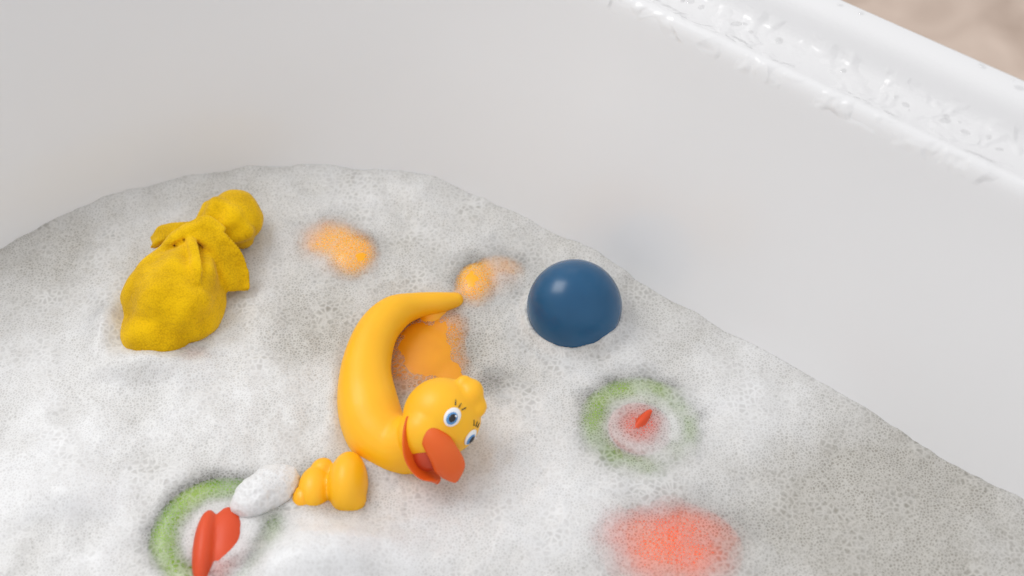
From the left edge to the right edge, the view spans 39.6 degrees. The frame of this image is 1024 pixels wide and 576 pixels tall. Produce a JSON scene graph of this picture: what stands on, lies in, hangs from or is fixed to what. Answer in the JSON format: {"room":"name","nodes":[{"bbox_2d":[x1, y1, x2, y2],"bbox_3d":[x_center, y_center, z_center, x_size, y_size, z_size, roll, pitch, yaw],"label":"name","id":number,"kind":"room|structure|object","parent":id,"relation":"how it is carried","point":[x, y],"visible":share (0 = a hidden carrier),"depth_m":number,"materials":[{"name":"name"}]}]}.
{"room":"bathroom","nodes":[
{"label":"bathroom","id":0,"kind":"room"},
{"bbox_2d":[843,0,1023,79],"bbox_3d":[0.000,0.232,1.357,5.200,0.001,5.200,0,50,0],"label":"floor","id":1,"kind":"structure","parent":0,"point":[990,32],"depth_m":1.84,"materials":[{"name":"beige stone"}]},
{"bbox_2d":[0,0,1023,498],"bbox_3d":[0.244,0.431,0.813,1.961,0.575,0.901,31,56,23],"label":"bathtub","id":2,"kind":"object","parent":1,"relation":"on","point":[835,187],"visible":0.45,"depth_m":1.02,"materials":[{"name":"white ceramic"}]},
{"bbox_2d":[144,255,723,561],"bbox_3d":[0.244,0.384,0.758,1.434,0.001,1.242,0,50,0],"label":"water","id":3,"kind":"object","parent":2,"relation":"in","point":[492,383],"visible":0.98,"depth_m":0.99,"materials":[{"name":"liquid"}]},
{"bbox_2d":[147,477,281,575],"bbox_3d":[-0.193,0.181,0.960,0.098,0.092,0.098,7,50,6],"label":"toy","id":4,"kind":"object","parent":3,"relation":"in","point":[216,535],"visible":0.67,"depth_m":0.93,"materials":[{"name":"green plastic"}]},
{"bbox_2d":[292,451,367,510],"bbox_3d":[-0.121,0.150,0.963,0.060,0.074,0.072,0,50,0],"label":"rubber duck","id":5,"kind":"object","parent":3,"relation":"on","point":[343,483],"visible":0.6,"depth_m":0.94},
{"bbox_2d":[306,221,376,274],"bbox_3d":[-0.143,-0.027,1.116,0.091,0.039,0.083,-3,50,-3],"label":"rubber duck","id":6,"kind":"object","parent":3,"relation":"in","point":[352,252],"visible":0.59,"depth_m":1.10},
{"bbox_2d":[337,257,516,483],"bbox_3d":[-0.060,0.046,1.024,0.114,0.102,0.234,9,51,8],"label":"rubber duck","id":7,"kind":"object","parent":3,"relation":"on","point":[440,418],"visible":0.94,"depth_m":0.98},
{"bbox_2d":[0,164,1023,575],"bbox_3d":[0.241,0.369,0.742,1.674,0.039,0.622,31,56,23],"label":"foam","id":8,"kind":"object","parent":3,"relation":"on","point":[96,432],"visible":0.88,"depth_m":0.99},
{"bbox_2d":[120,189,263,351],"bbox_3d":[-0.240,-0.010,1.066,0.098,0.066,0.145,0,50,0],"label":"bundle","id":9,"kind":"object","parent":8,"relation":"on","point":[175,297],"visible":0.95,"depth_m":1.04,"materials":[{"name":"yellow fabric"}]},
{"bbox_2d":[230,464,299,517],"bbox_3d":[-0.165,0.136,0.951,0.032,0.025,0.052,37,59,27],"label":"clump","id":10,"kind":"object","parent":8,"relation":"on","point":[270,486],"visible":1,"depth_m":0.94,"materials":[{"name":"white"}]},
{"bbox_2d":[527,259,621,347],"bbox_3d":[0.046,0.014,1.049,0.070,0.070,0.070,0,50,0],"label":"ball","id":11,"kind":"object","parent":3,"relation":"on","point":[572,303],"visible":0.96,"depth_m":1.02,"materials":[{"name":"plastic"}]},
{"bbox_2d":[579,377,696,471],"bbox_3d":[0.090,0.118,1.021,0.094,0.081,0.094,0,50,0],"label":"toy","id":12,"kind":"object","parent":3,"relation":"in","point":[641,423],"visible":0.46,"depth_m":1.00,"materials":[{"name":"green plastic"}]},
{"bbox_2d":[609,502,738,575],"bbox_3d":[0.102,0.176,0.945,0.123,0.031,0.102,0,50,0],"label":"toy","id":13,"kind":"object","parent":3,"relation":"in","point":[674,539],"visible":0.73,"depth_m":0.93,"materials":[{"name":"red plastic"}]}
]}

